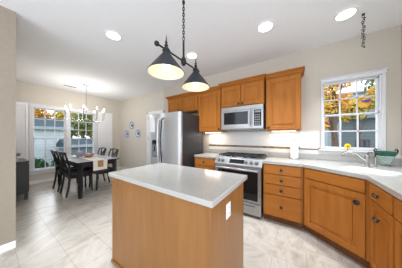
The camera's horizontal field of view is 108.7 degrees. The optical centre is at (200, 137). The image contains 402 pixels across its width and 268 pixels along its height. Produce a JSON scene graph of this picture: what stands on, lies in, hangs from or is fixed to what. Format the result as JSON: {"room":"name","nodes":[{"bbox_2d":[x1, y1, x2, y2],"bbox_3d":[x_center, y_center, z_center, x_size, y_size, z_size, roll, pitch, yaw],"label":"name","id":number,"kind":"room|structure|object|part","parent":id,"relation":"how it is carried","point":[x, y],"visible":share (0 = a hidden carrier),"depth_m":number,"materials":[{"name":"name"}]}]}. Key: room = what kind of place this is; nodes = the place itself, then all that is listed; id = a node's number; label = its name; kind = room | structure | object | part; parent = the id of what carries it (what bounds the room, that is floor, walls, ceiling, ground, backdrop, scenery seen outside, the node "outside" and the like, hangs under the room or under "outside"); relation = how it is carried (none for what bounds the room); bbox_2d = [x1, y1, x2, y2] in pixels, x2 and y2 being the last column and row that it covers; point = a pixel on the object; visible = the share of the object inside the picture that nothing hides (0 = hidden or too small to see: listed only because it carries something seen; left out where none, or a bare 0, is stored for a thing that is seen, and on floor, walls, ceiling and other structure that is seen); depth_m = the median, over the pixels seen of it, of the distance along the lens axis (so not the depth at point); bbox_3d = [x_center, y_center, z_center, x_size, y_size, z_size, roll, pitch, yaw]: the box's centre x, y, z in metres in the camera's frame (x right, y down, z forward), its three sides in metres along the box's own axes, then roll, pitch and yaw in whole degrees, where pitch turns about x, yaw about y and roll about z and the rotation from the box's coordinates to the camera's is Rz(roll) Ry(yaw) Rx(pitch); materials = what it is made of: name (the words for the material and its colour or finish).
{"room":"kitchen","nodes":[
{"label":"kitchen","id":0,"kind":"room"},
{"bbox_2d":[0,5,15,245],"bbox_3d":[-4.221,-0.086,1.607,3.390,2.720,2.405,0,0,34],"label":"wall","id":1,"kind":"structure","parent":0,"point":[7,16],"depth_m":1.62,"materials":[{"name":"paint"}]},
{"bbox_2d":[0,240,15,253],"bbox_3d":[-2.803,1.233,0.665,0.016,0.082,2.405,0,0,34],"label":"baseboard","id":2,"kind":"structure","parent":1,"relation":"attached to","point":[6,247],"depth_m":1.62,"materials":[{"name":"white paint"}]},
{"bbox_2d":[16,80,119,181],"bbox_3d":[-4.101,-0.086,4.682,0.185,2.720,2.860,0,0,34],"label":"wall","id":3,"kind":"structure","parent":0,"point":[26,92],"depth_m":4.38,"materials":[{"name":"paint"}]},
{"bbox_2d":[16,101,27,159],"bbox_3d":[-4.700,0.029,3.649,0.030,1.870,0.427,0,0,34],"label":"window shutter","id":4,"kind":"object","parent":3,"relation":"attached to","point":[21,107],"visible":0.35,"depth_m":3.74,"materials":[{"name":"white paint"}]},
{"bbox_2d":[33,107,65,169],"bbox_3d":[-4.422,0.044,4.223,0.140,1.720,0.670,0,0,34],"label":"window","id":5,"kind":"structure","parent":3,"relation":"attached to","point":[49,125],"depth_m":4.16,"materials":[{"name":"white"}]},
{"bbox_3d":[-4.413,-0.372,4.217,0.003,0.829,0.612,0,0,34],"label":"pane","id":6,"kind":"part","parent":5,"relation":"part of","materials":[{"name":"clear glass"}]},
{"bbox_3d":[-4.413,-0.372,4.217,0.030,0.863,0.646,0,0,34],"label":"sash","id":7,"kind":"part","parent":5,"relation":"part of","materials":[{"name":"white"}]},
{"bbox_3d":[-4.388,0.461,4.200,0.030,0.863,0.646,0,0,34],"label":"sash","id":8,"kind":"part","parent":5,"relation":"part of","materials":[{"name":"white wood"}]},
{"bbox_3d":[-4.387,0.461,4.200,0.003,0.829,0.612,0,0,34],"label":"pane","id":9,"kind":"part","parent":5,"relation":"part of","materials":[{"name":"clear glass"}]},
{"bbox_2d":[29,167,119,184],"bbox_3d":[-4.041,1.232,4.654,0.016,0.085,2.840,0,0,34],"label":"baseboard","id":10,"kind":"structure","parent":3,"relation":"attached to","point":[48,179],"depth_m":4.06,"materials":[{"name":"white paint"}]},
{"bbox_2d":[70,111,94,165],"bbox_3d":[-3.998,0.044,4.860,0.140,1.720,0.670,0,0,34],"label":"window","id":11,"kind":"structure","parent":3,"relation":"attached to","point":[82,134],"depth_m":4.83,"materials":[{"name":"white"}]},
{"bbox_3d":[-3.990,-0.372,4.855,0.030,0.863,0.646,0,0,34],"label":"sash","id":12,"kind":"part","parent":11,"relation":"part of","materials":[{"name":"white"}]},
{"bbox_3d":[-3.990,-0.372,4.854,0.003,0.829,0.612,0,0,34],"label":"pane","id":13,"kind":"part","parent":11,"relation":"part of","materials":[{"name":"clear glass"}]},
{"bbox_3d":[-3.964,0.461,4.837,0.030,0.863,0.646,0,0,34],"label":"sash","id":14,"kind":"part","parent":11,"relation":"part of","materials":[{"name":"white"}]},
{"bbox_3d":[-3.964,0.461,4.837,0.003,0.829,0.612,0,0,34],"label":"pane","id":15,"kind":"part","parent":11,"relation":"part of","materials":[{"name":"clear glass"}]},
{"bbox_2d":[98,112,111,156],"bbox_3d":[-3.557,0.029,5.370,0.030,1.870,0.472,0,0,34],"label":"window shutter","id":16,"kind":"object","parent":3,"relation":"attached to","point":[104,127],"visible":0.8,"depth_m":5.37,"materials":[{"name":"white paint"}]},
{"bbox_2d":[120,90,163,167],"bbox_3d":[-2.177,-0.086,5.216,2.800,2.720,0.160,0,0,34],"label":"wall","id":17,"kind":"structure","parent":0,"point":[133,150],"depth_m":5.23,"materials":[{"name":"paint"}]},
{"bbox_2d":[129,121,133,128],"bbox_3d":[-2.571,-0.433,5.364,0.301,0.301,0.026,0,0,34],"label":"wall plate","id":18,"kind":"object","parent":17,"relation":"attached to","point":[131,125],"visible":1,"depth_m":5.37,"materials":[{"name":"white"}]},
{"bbox_2d":[135,129,139,137],"bbox_3d":[-2.250,-0.126,5.151,0.301,0.301,0.026,0,0,34],"label":"wall plate","id":19,"kind":"object","parent":17,"relation":"attached to","point":[137,133],"visible":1,"depth_m":5.15,"materials":[{"name":"white"}]},
{"bbox_2d":[147,110,163,164],"bbox_3d":[-1.467,0.219,4.631,0.870,2.110,0.030,0,0,34],"label":"door frame","id":20,"kind":"structure","parent":17,"relation":"in","point":[159,111],"depth_m":4.83,"materials":[{"name":"white paint"}]},
{"bbox_2d":[0,169,365,267],"bbox_3d":[-1.720,1.324,1.779,7.365,0.100,5.460,0,0,34],"label":"floor","id":21,"kind":"structure","parent":0,"point":[53,230],"depth_m":1.83,"materials":[{"name":"tile"}]},
{"bbox_2d":[16,158,29,199],"bbox_3d":[-3.915,0.881,3.053,0.760,0.785,0.332,0,0,34],"label":"sideboard","id":22,"kind":"object","parent":21,"relation":"on","point":[22,166],"visible":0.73,"depth_m":2.91,"materials":[{"name":"grey paint"}]},
{"bbox_2d":[51,150,77,191],"bbox_3d":[-3.391,0.790,3.642,0.450,0.974,0.566,0,0,34],"label":"dining chair","id":23,"kind":"object","parent":21,"relation":"on","point":[59,171],"visible":0.76,"depth_m":3.46,"materials":[{"name":"black wood"}]},
{"bbox_3d":[-3.660,0.808,3.601,0.047,0.938,0.128,0,0,34],"label":"post","id":24,"kind":"part","parent":23,"relation":"part of","materials":[{"name":"black wood"}]},
{"bbox_3d":[-3.325,0.808,3.377,0.047,0.938,0.128,0,0,34],"label":"post","id":25,"kind":"part","parent":23,"relation":"part of","materials":[{"name":"black wood"}]},
{"bbox_2d":[58,166,76,170],"bbox_3d":[-3.352,0.808,3.701,0.400,0.028,0.375,0,0,34],"label":"cushion","id":26,"kind":"object","parent":23,"relation":"on","point":[72,168],"depth_m":3.64,"materials":[{"name":"black fabric"}]},
{"bbox_2d":[58,151,92,197],"bbox_3d":[-2.902,0.790,3.330,0.450,0.974,0.566,0,0,34],"label":"dining chair","id":27,"kind":"object","parent":21,"relation":"on","point":[69,174],"visible":0.96,"depth_m":3.19,"materials":[{"name":"black wood"}]},
{"bbox_3d":[-3.172,0.808,3.288,0.047,0.938,0.128,0,0,34],"label":"post","id":28,"kind":"part","parent":27,"relation":"part of","materials":[{"name":"black wood"}]},
{"bbox_3d":[-2.836,0.808,3.065,0.047,0.938,0.128,0,0,34],"label":"post","id":29,"kind":"part","parent":27,"relation":"part of","materials":[{"name":"black wood"}]},
{"bbox_3d":[-2.872,0.876,3.376,0.410,0.055,0.405,0,0,34],"label":"seat frame","id":30,"kind":"part","parent":27,"relation":"part of","materials":[{"name":"black wood"}]},
{"bbox_3d":[-2.867,0.834,3.382,0.440,0.030,0.420,0,0,34],"label":"seat","id":31,"kind":"part","parent":27,"relation":"part of","materials":[{"name":"black wood"}]},
{"bbox_2d":[66,169,91,174],"bbox_3d":[-2.863,0.808,3.388,0.400,0.028,0.375,0,0,34],"label":"cushion","id":32,"kind":"object","parent":27,"relation":"on","point":[74,172],"depth_m":3.33,"materials":[{"name":"black fabric"}]},
{"bbox_3d":[-2.597,1.059,3.432,0.054,0.431,0.041,0,0,-34],"label":"leg","id":33,"kind":"part","parent":27,"relation":"part of","materials":[{"name":"black wood"}]},
{"bbox_2d":[57,154,118,198],"bbox_3d":[-2.923,0.894,3.677,1.620,0.760,0.830,0,0,34],"label":"dining table","id":34,"kind":"object","parent":21,"relation":"on","point":[80,163],"visible":0.54,"depth_m":3.11,"materials":[{"name":"black wood"}]},
{"bbox_3d":[-2.501,0.909,2.994,0.078,0.730,0.078,0,0,-11],"label":"leg","id":35,"kind":"part","parent":34,"relation":"part of","materials":[{"name":"black wood"}]},
{"bbox_2d":[73,155,106,173],"bbox_3d":[-2.873,0.650,3.644,1.521,0.279,0.280,0,0,34],"label":"table runner","id":36,"kind":"object","parent":34,"relation":"on","point":[99,164],"visible":0.98,"depth_m":3.26,"materials":[{"name":"fabric"}]},
{"bbox_2d":[82,153,94,156],"bbox_3d":[-2.862,0.465,3.679,0.260,0.085,0.260,0,0,34],"label":"bowl","id":37,"kind":"object","parent":36,"relation":"on","point":[85,154],"visible":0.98,"depth_m":3.60,"materials":[{"name":"red ceramic"}]},
{"bbox_3d":[-2.130,0.909,3.552,0.078,0.730,0.078,0,0,-11],"label":"leg","id":38,"kind":"part","parent":34,"relation":"part of","materials":[{"name":"black wood"}]},
{"bbox_2d":[84,147,105,185],"bbox_3d":[-3.075,0.790,4.136,0.450,0.974,0.566,0,0,34],"label":"dining chair","id":39,"kind":"object","parent":21,"relation":"on","point":[101,148],"visible":0.38,"depth_m":4.21,"materials":[{"name":"black wood"}]},
{"bbox_2d":[89,148,118,190],"bbox_3d":[-2.511,0.790,3.773,0.450,0.974,0.566,0,0,34],"label":"dining chair","id":40,"kind":"object","parent":21,"relation":"on","point":[109,169],"visible":0.62,"depth_m":3.66,"materials":[{"name":"black wood"}]},
{"bbox_3d":[-2.487,1.059,3.452,0.041,0.431,0.054,0,0,11],"label":"leg","id":41,"kind":"part","parent":40,"relation":"part of","materials":[{"name":"black wood"}]},
{"bbox_2d":[150,111,202,167],"bbox_3d":[-0.555,0.391,3.203,0.876,1.767,0.874,0,0,34],"label":"refrigerator","id":42,"kind":"object","parent":21,"relation":"on","point":[176,138],"visible":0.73,"depth_m":2.87,"materials":[{"name":"silver metal"}]},
{"bbox_2d":[150,118,154,131],"bbox_3d":[-1.034,-0.256,3.075,0.165,0.310,0.004,0,0,34],"label":"paper sheet","id":43,"kind":"object","parent":42,"relation":"attached to","point":[152,121],"visible":1,"depth_m":3.07,"materials":[{"name":"white paper"}]},
{"bbox_3d":[-0.947,0.351,3.071,0.370,1.665,0.073,0,0,34],"label":"freezer door","id":44,"kind":"part","parent":42,"relation":"part of","materials":[{"name":"silver metal"}]},
{"bbox_3d":[-0.867,0.084,2.942,0.028,0.962,0.096,0,0,34],"label":"handle","id":45,"kind":"part","parent":42,"relation":"part of","materials":[{"name":"silver metal"}]},
{"bbox_3d":[-0.779,0.084,2.884,0.028,0.962,0.096,0,0,34],"label":"handle","id":46,"kind":"part","parent":42,"relation":"part of","materials":[{"name":"silver metal"}]},
{"bbox_3d":[-0.580,0.351,2.827,0.500,1.665,0.073,0,0,34],"label":"fridge door","id":47,"kind":"part","parent":42,"relation":"part of","materials":[{"name":"silver metal"}]},
{"bbox_2d":[111,177,242,267],"bbox_3d":[-0.242,0.836,1.434,1.178,0.876,0.689,0,0,34],"label":"kitchen island","id":48,"kind":"object","parent":21,"relation":"on","point":[151,228],"visible":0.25,"depth_m":1.08,"materials":[{"name":"brown wood"}]},
{"bbox_3d":[-0.888,0.837,1.476,0.034,0.875,0.024,0,0,34],"label":"corner trim","id":49,"kind":"part","parent":48,"relation":"part of","materials":[{"name":"brown wood"}]},
{"bbox_3d":[-0.256,1.259,1.413,1.178,0.030,0.639,0,0,34],"label":"molding","id":50,"kind":"part","parent":48,"relation":"part of","materials":[{"name":"brown wood"}]},
{"bbox_2d":[108,163,246,207],"bbox_3d":[-0.252,0.379,1.419,1.210,0.038,0.685,0,0,34],"label":"island countertop","id":51,"kind":"structure","parent":48,"relation":"on","point":[205,187],"depth_m":1.20,"materials":[{"name":"white stone"}]},
{"bbox_3d":[0.055,0.837,0.845,0.009,0.875,0.015,0,0,34],"label":"corner trim","id":52,"kind":"part","parent":48,"relation":"part of","materials":[{"name":"brown wood"}]},
{"bbox_2d":[226,201,230,219],"bbox_3d":[0.202,0.534,1.054,0.009,0.108,0.075,0,0,34],"label":"power outlet","id":53,"kind":"object","parent":48,"relation":"attached to","point":[228,205],"visible":1,"depth_m":1.04,"materials":[{"name":"white plastic"}]},
{"bbox_2d":[195,157,214,169],"bbox_3d":[0.218,0.836,3.034,0.475,0.876,0.636,0,0,34],"label":"base cabinet","id":54,"kind":"object","parent":21,"relation":"on","point":[203,163],"visible":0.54,"depth_m":2.78,"materials":[{"name":"brown wood"}]},
{"bbox_3d":[0.066,0.478,2.805,0.451,0.132,0.024,0,0,34],"label":"drawer","id":55,"kind":"part","parent":54,"relation":"part of","materials":[{"name":"brown wood"}]},
{"bbox_3d":[0.067,0.859,2.807,0.451,0.600,0.020,0,0,34],"label":"door","id":56,"kind":"part","parent":54,"relation":"part of","materials":[{"name":"brown wood"}]},
{"bbox_2d":[194,149,227,158],"bbox_3d":[0.228,0.336,3.042,0.482,0.125,0.610,0,0,34],"label":"countertop","id":57,"kind":"structure","parent":54,"relation":"on","point":[212,153],"depth_m":3.16,"materials":[{"name":"white stone"}]},
{"bbox_2d":[214,152,267,218],"bbox_3d":[0.735,0.795,2.637,0.810,0.958,0.668,0,0,34],"label":"range","id":58,"kind":"object","parent":21,"relation":"on","point":[249,164],"visible":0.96,"depth_m":2.31,"materials":[{"name":"silver metal"}]},
{"bbox_3d":[0.569,0.523,2.386,0.710,0.028,0.066,0,0,34],"label":"handle","id":59,"kind":"part","parent":58,"relation":"part of","materials":[{"name":"metal"}]},
{"bbox_3d":[0.597,0.764,2.428,0.786,0.550,0.035,0,0,34],"label":"oven door","id":60,"kind":"part","parent":58,"relation":"part of","materials":[{"name":"glass"}]},
{"bbox_3d":[0.611,0.421,2.450,0.810,0.125,0.112,0,0,34],"label":"control panel","id":61,"kind":"part","parent":58,"relation":"part of","materials":[{"name":"metal"}]},
{"bbox_2d":[220,155,267,159],"bbox_3d":[0.781,0.360,2.706,0.810,0.017,0.502,0,0,34],"label":"cooktop","id":62,"kind":"object","parent":58,"relation":"in","point":[258,157],"depth_m":2.50,"materials":[{"name":"silver metal"}]},
{"bbox_3d":[0.597,1.141,2.428,0.786,0.177,0.035,0,0,34],"label":"warming drawer","id":63,"kind":"part","parent":58,"relation":"part of","materials":[{"name":"metal"}]},
{"bbox_2d":[263,163,302,228],"bbox_3d":[1.314,0.836,2.306,0.500,0.876,0.636,0,0,34],"label":"base cabinet","id":64,"kind":"object","parent":21,"relation":"on","point":[282,184],"visible":0.98,"depth_m":2.06,"materials":[{"name":"brown wood"}]},
{"bbox_3d":[1.158,1.006,2.080,0.466,0.307,0.024,0,0,34],"label":"drawer","id":65,"kind":"part","parent":64,"relation":"part of","materials":[{"name":"brown wood"}]},
{"bbox_3d":[1.158,0.771,2.080,0.466,0.137,0.024,0,0,34],"label":"drawer","id":66,"kind":"part","parent":64,"relation":"part of","materials":[{"name":"brown wood"}]},
{"bbox_3d":[1.158,0.623,2.080,0.466,0.137,0.024,0,0,34],"label":"drawer","id":67,"kind":"part","parent":64,"relation":"part of","materials":[{"name":"brown wood"}]},
{"bbox_3d":[1.158,0.477,2.080,0.466,0.130,0.024,0,0,34],"label":"drawer","id":68,"kind":"part","parent":64,"relation":"part of","materials":[{"name":"brown wood"}]},
{"bbox_2d":[303,167,371,267],"bbox_3d":[1.868,0.836,1.737,1.039,0.876,0.970,0,0,34],"label":"base cabinet","id":69,"kind":"object","parent":21,"relation":"on","point":[336,207],"visible":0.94,"depth_m":1.56,"materials":[{"name":"brown wood"}]},
{"bbox_3d":[1.473,0.472,1.642,0.024,0.120,0.571,0,0,-19],"label":"false drawer","id":70,"kind":"part","parent":69,"relation":"part of","materials":[{"name":"brown wood"}]},
{"bbox_3d":[1.494,0.476,1.649,0.020,0.156,0.631,0,0,-19],"label":"rail","id":71,"kind":"part","parent":69,"relation":"part of","materials":[{"name":"brown wood"}]},
{"bbox_3d":[1.524,0.639,1.413,0.034,0.052,0.052,0,0,-19],"label":"knob","id":72,"kind":"part","parent":69,"relation":"part of","materials":[{"name":"black metal"}]},
{"bbox_2d":[369,182,396,267],"bbox_3d":[1.664,0.836,1.035,0.603,0.876,0.430,0,0,34],"label":"base cabinet","id":73,"kind":"object","parent":21,"relation":"on","point":[382,220],"visible":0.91,"depth_m":1.14,"materials":[{"name":"brown wood"}]},
{"bbox_3d":[1.424,0.673,1.177,0.040,0.028,0.072,0,0,34],"label":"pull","id":74,"kind":"part","parent":73,"relation":"part of","materials":[{"name":"black metal"}]},
{"bbox_3d":[1.447,0.480,1.161,0.024,0.137,0.370,0,0,34],"label":"drawer","id":75,"kind":"part","parent":73,"relation":"part of","materials":[{"name":"brown wood"}]},
{"bbox_2d":[394,198,401,267],"bbox_3d":[1.377,0.836,0.605,0.603,0.876,0.600,0,0,34],"label":"base cabinet","id":76,"kind":"object","parent":21,"relation":"on","point":[397,203],"visible":0.83,"depth_m":0.95,"materials":[{"name":"brown wood"}]},
{"bbox_2d":[262,152,401,200],"bbox_3d":[1.361,0.336,1.440,1.553,0.124,2.025,0,0,34],"label":"countertop","id":77,"kind":"structure","parent":76,"relation":"on","point":[392,185],"depth_m":1.85,"materials":[{"name":"white stone"}]},
{"bbox_2d":[290,140,298,158],"bbox_3d":[1.554,0.200,2.401,0.144,0.320,0.144,0,0,34],"label":"paper towel holder","id":78,"kind":"object","parent":77,"relation":"on","point":[294,146],"visible":0.97,"depth_m":2.35,"materials":[{"name":"white paper"}]},
{"bbox_2d":[341,151,372,166],"bbox_3d":[1.980,0.267,1.840,0.082,0.186,0.281,0,0,-33],"label":"faucet","id":79,"kind":"object","parent":77,"relation":"on","point":[366,157],"visible":0.98,"depth_m":1.78,"materials":[{"name":"silver metal"}]},
{"bbox_3d":[1.961,0.248,1.851,0.038,0.132,0.245,0,0,-42],"label":"spout","id":80,"kind":"part","parent":79,"relation":"part of","materials":[{"name":"silver metal"}]},
{"bbox_2d":[340,166,401,176],"bbox_3d":[1.794,0.439,1.534,0.282,0.175,0.412,0,0,-19],"label":"sink","id":81,"kind":"object","parent":77,"relation":"in","point":[355,168],"visible":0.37,"depth_m":1.55,"materials":[{"name":"white ceramic"}]},
{"bbox_2d":[373,152,379,166],"bbox_3d":[2.111,0.272,1.736,0.044,0.176,0.064,0,0,-19],"label":"soap dispenser","id":82,"kind":"object","parent":77,"relation":"on","point":[375,157],"visible":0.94,"depth_m":1.74,"materials":[{"name":"silver metal"}]},
{"bbox_2d":[373,148,398,166],"bbox_3d":[2.309,0.251,1.804,0.176,0.219,0.176,0,0,-11],"label":"glass bowl","id":83,"kind":"object","parent":77,"relation":"on","point":[386,158],"visible":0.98,"depth_m":1.76,"materials":[{"name":"green glass"}]},
{"bbox_3d":[1.170,0.480,0.743,0.024,0.137,0.570,0,0,34],"label":"drawer","id":84,"kind":"part","parent":76,"relation":"part of","materials":[{"name":"brown wood"}]},
{"bbox_3d":[1.171,0.861,0.742,0.020,0.597,0.570,0,0,34],"label":"door","id":85,"kind":"part","parent":76,"relation":"part of","materials":[{"name":"brown wood"}]},
{"bbox_2d":[0,0,401,100],"bbox_3d":[-1.720,-1.496,1.779,7.365,0.100,5.460,0,0,34],"label":"ceiling","id":86,"kind":"structure","parent":0,"point":[59,42],"depth_m":2.01,"materials":[{"name":"paint"}]},
{"bbox_2d":[65,84,104,122],"bbox_3d":[-3.179,-0.931,4.006,0.873,1.030,0.870,0,0,34],"label":"chandelier","id":87,"kind":"object","parent":86,"relation":"hanging from","point":[86,85],"visible":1,"depth_m":3.99,"materials":[{"name":"silver metal"}]},
{"bbox_2d":[104,30,122,40],"bbox_3d":[-1.241,-1.439,2.049,0.224,0.010,0.224,0,0,34],"label":"recessed light","id":88,"kind":"object","parent":86,"relation":"in","point":[111,34],"visible":1,"depth_m":2.04,"materials":[{"name":"white paint"}]},
{"bbox_2d":[147,0,209,91],"bbox_3d":[-0.173,-0.990,1.375,0.305,0.912,0.725,0,0,34],"label":"pendant light","id":89,"kind":"object","parent":86,"relation":"hanging from","point":[165,67],"visible":1,"depth_m":1.31,"materials":[{"name":"dark bronze metal"},{"name":"glass"}]},
{"bbox_3d":[-0.289,-0.623,1.200,0.305,0.177,0.305,0,0,34],"label":"lamp shade","id":90,"kind":"part","parent":89,"relation":"part of","materials":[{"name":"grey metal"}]},
{"bbox_3d":[-0.289,-0.611,1.200,0.068,0.110,0.067,0,0,34],"label":"bulb","id":91,"kind":"part","parent":89,"relation":"part of","materials":[{"name":"white glass"}]},
{"bbox_3d":[-0.167,-1.173,1.384,0.028,0.504,0.030,0,0,34],"label":"chain","id":92,"kind":"part","parent":89,"relation":"part of","materials":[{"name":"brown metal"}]},
{"bbox_3d":[-0.167,-0.826,1.384,0.019,0.200,0.018,0,0,34],"label":"stem","id":93,"kind":"part","parent":89,"relation":"part of","materials":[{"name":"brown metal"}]},
{"bbox_3d":[-0.056,-0.623,1.550,0.305,0.177,0.305,0,0,34],"label":"lamp shade","id":94,"kind":"part","parent":89,"relation":"part of","materials":[{"name":"grey metal"}]},
{"bbox_2d":[186,52,197,58],"bbox_3d":[-0.158,-1.439,2.557,0.224,0.010,0.224,0,0,34],"label":"recessed light","id":95,"kind":"object","parent":86,"relation":"in","point":[190,55],"visible":1,"depth_m":2.55,"materials":[{"name":"white paint"}]},
{"bbox_2d":[256,20,274,32],"bbox_3d":[0.842,-1.439,1.886,0.224,0.010,0.224,0,0,34],"label":"recessed light","id":96,"kind":"object","parent":86,"relation":"in","point":[265,26],"visible":1,"depth_m":1.88,"materials":[{"name":"white paint"}]},
{"bbox_2d":[333,6,359,21],"bbox_3d":[1.699,-1.439,1.695,0.224,0.010,0.224,0,0,34],"label":"recessed light","id":97,"kind":"object","parent":86,"relation":"in","point":[348,12],"visible":1,"depth_m":1.68,"materials":[{"name":"white paint"}]},
{"bbox_2d":[361,13,365,47],"bbox_3d":[1.906,-1.242,1.694,0.046,0.407,0.042,0,0,34],"label":"hanging chain","id":98,"kind":"object","parent":86,"relation":"hanging from","point":[363,14],"visible":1,"depth_m":1.69,"materials":[{"name":"black metal"}]},
{"bbox_2d":[164,25,400,169],"bbox_3d":[0.776,-0.086,3.142,4.415,2.720,0.160,0,0,34],"label":"wall","id":99,"kind":"structure","parent":0,"point":[383,47],"depth_m":2.21,"materials":[{"name":"paint"}]},
{"bbox_2d":[165,92,197,113],"bbox_3d":[-0.414,-0.816,3.614,0.999,0.429,0.370,0,0,34],"label":"upper cabinet","id":100,"kind":"object","parent":99,"relation":"attached to","point":[187,102],"visible":0.82,"depth_m":3.45,"materials":[{"name":"brown wood"}]},
{"bbox_3d":[-0.665,-0.772,3.623,0.462,0.318,0.020,0,0,34],"label":"door","id":101,"kind":"part","parent":100,"relation":"part of","materials":[{"name":"brown wood"}]},
{"bbox_3d":[-0.414,-0.998,3.614,0.999,0.064,0.370,0,0,34],"label":"crown molding","id":102,"kind":"part","parent":100,"relation":"part of","materials":[{"name":"brown wood"}]},
{"bbox_3d":[-0.270,-0.772,3.361,0.461,0.318,0.020,0,0,34],"label":"door","id":103,"kind":"part","parent":100,"relation":"part of","materials":[{"name":"brown wood"}]},
{"bbox_2d":[197,86,227,131],"bbox_3d":[0.244,-0.571,3.177,0.575,0.919,0.370,0,0,34],"label":"upper cabinet","id":104,"kind":"object","parent":99,"relation":"attached to","point":[210,100],"visible":0.8,"depth_m":3.04,"materials":[{"name":"brown wood"}]},
{"bbox_3d":[0.244,-0.998,3.177,0.575,0.064,0.370,0,0,34],"label":"crown molding","id":105,"kind":"part","parent":104,"relation":"part of","materials":[{"name":"brown wood"}]},
{"bbox_3d":[0.173,-0.527,3.067,0.540,0.808,0.020,0,0,34],"label":"door","id":106,"kind":"part","parent":104,"relation":"part of","materials":[{"name":"brown wood"}]},
{"bbox_2d":[218,73,266,107],"bbox_3d":[0.815,-0.806,2.770,0.872,0.477,0.415,0,0,34],"label":"upper cabinet","id":107,"kind":"object","parent":99,"relation":"attached to","point":[249,90],"visible":0.94,"depth_m":2.60,"materials":[{"name":"brown wood"}]},
{"bbox_3d":[0.569,-0.763,2.750,0.376,0.366,0.020,0,0,34],"label":"door","id":108,"kind":"part","parent":107,"relation":"part of","materials":[{"name":"brown wood"}]},
{"bbox_3d":[0.815,-1.013,2.770,0.872,0.064,0.415,0,0,34],"label":"crown molding","id":109,"kind":"part","parent":107,"relation":"part of","materials":[{"name":"brown wood"}]},
{"bbox_2d":[221,104,265,130],"bbox_3d":[0.808,-0.346,2.745,0.764,0.425,0.443,0,0,34],"label":"microwave","id":110,"kind":"object","parent":107,"relation":"attached to","point":[248,117],"visible":0.99,"depth_m":2.57,"materials":[{"name":"silver metal"}]},
{"bbox_3d":[0.649,-0.322,2.667,0.585,0.335,0.030,0,0,34],"label":"door","id":111,"kind":"part","parent":110,"relation":"part of","materials":[{"name":"metal"}]},
{"bbox_3d":[0.818,-0.142,2.760,0.764,0.016,0.372,0,0,34],"label":"plate","id":112,"kind":"part","parent":110,"relation":"part of","materials":[{"name":"silver metal"}]},
{"bbox_3d":[0.968,-0.322,2.454,0.176,0.335,0.030,0,0,34],"label":"control panel","id":113,"kind":"part","parent":110,"relation":"part of","materials":[{"name":"metal"}]},
{"bbox_3d":[0.892,-0.763,2.535,0.376,0.366,0.020,0,0,34],"label":"door","id":114,"kind":"part","parent":107,"relation":"part of","materials":[{"name":"brown wood"}]},
{"bbox_2d":[209,144,319,149],"bbox_3d":[1.039,0.189,2.860,2.035,0.038,0.004,0,0,34],"label":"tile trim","id":115,"kind":"structure","parent":99,"relation":"attached to","point":[276,147],"depth_m":2.79,"materials":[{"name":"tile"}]},
{"bbox_2d":[266,66,304,130],"bbox_3d":[1.397,-0.578,2.411,0.539,0.934,0.370,0,0,34],"label":"upper cabinet","id":116,"kind":"object","parent":99,"relation":"attached to","point":[283,88],"visible":0.98,"depth_m":2.30,"materials":[{"name":"brown wood"}]},
{"bbox_3d":[1.397,-1.013,2.411,0.539,0.064,0.370,0,0,34],"label":"crown molding","id":117,"kind":"part","parent":116,"relation":"part of","materials":[{"name":"brown wood"}]},
{"bbox_2d":[209,131,400,157],"bbox_3d":[1.381,0.085,2.639,2.850,0.378,0.007,0,0,34],"label":"backsplash","id":118,"kind":"structure","parent":99,"relation":"attached to","point":[223,138],"depth_m":2.72,"materials":[{"name":"white tile"}]},
{"bbox_2d":[284,140,288,146],"bbox_3d":[1.509,0.109,2.538,0.080,0.122,0.009,0,0,34],"label":"power outlet","id":119,"kind":"object","parent":118,"relation":"attached to","point":[286,142],"visible":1,"depth_m":2.54,"materials":[{"name":"white plastic"}]},
{"bbox_2d":[300,141,317,148],"bbox_3d":[1.767,0.128,2.366,0.223,0.115,0.010,0,0,34],"label":"switch plate","id":120,"kind":"object","parent":118,"relation":"attached to","point":[303,144],"visible":1,"depth_m":2.36,"materials":[{"name":"white plastic"}]},
{"bbox_2d":[318,67,389,152],"bbox_3d":[2.204,-0.347,2.152,0.726,1.127,0.190,0,0,34],"label":"window","id":121,"kind":"structure","parent":99,"relation":"in","point":[343,122],"depth_m":2.11,"materials":[{"name":"white"}]},
{"bbox_3d":[2.170,0.205,2.103,0.723,0.022,0.070,0,0,34],"label":"sill","id":122,"kind":"part","parent":121,"relation":"part of","materials":[{"name":"white"}]},
{"bbox_3d":[2.209,-0.579,2.166,0.560,0.486,0.003,0,0,34],"label":"pane","id":123,"kind":"part","parent":121,"relation":"part of","materials":[{"name":"clear glass"}]},
{"bbox_3d":[2.209,-0.579,2.166,0.594,0.520,0.030,0,0,34],"label":"sash","id":124,"kind":"part","parent":121,"relation":"part of","materials":[{"name":"white wood"}]},
{"bbox_3d":[2.192,-0.090,2.140,0.560,0.486,0.003,0,0,34],"label":"pane","id":125,"kind":"part","parent":121,"relation":"part of","materials":[{"name":"clear glass"}]},
{"bbox_3d":[2.192,-0.090,2.141,0.594,0.520,0.030,0,0,34],"label":"sash","id":126,"kind":"part","parent":121,"relation":"part of","materials":[{"name":"white wood"}]},
{"bbox_2d":[356,81,371,107],"bbox_3d":[2.314,-0.606,2.050,0.155,0.370,0.017,0,0,34],"label":"suncatcher","id":127,"kind":"object","parent":121,"relation":"hanging from","point":[363,102],"visible":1,"depth_m":2.05,"materials":[{"name":"orange glass"}]},
{"bbox_2d":[401,24,401,158],"bbox_3d":[2.114,-0.086,1.031,0.150,2.720,2.197,0,0,34],"label":"wall","id":128,"kind":"structure","parent":0,"point":[401,24],"depth_m":1.85,"materials":[{"name":"paint"}]}
]}

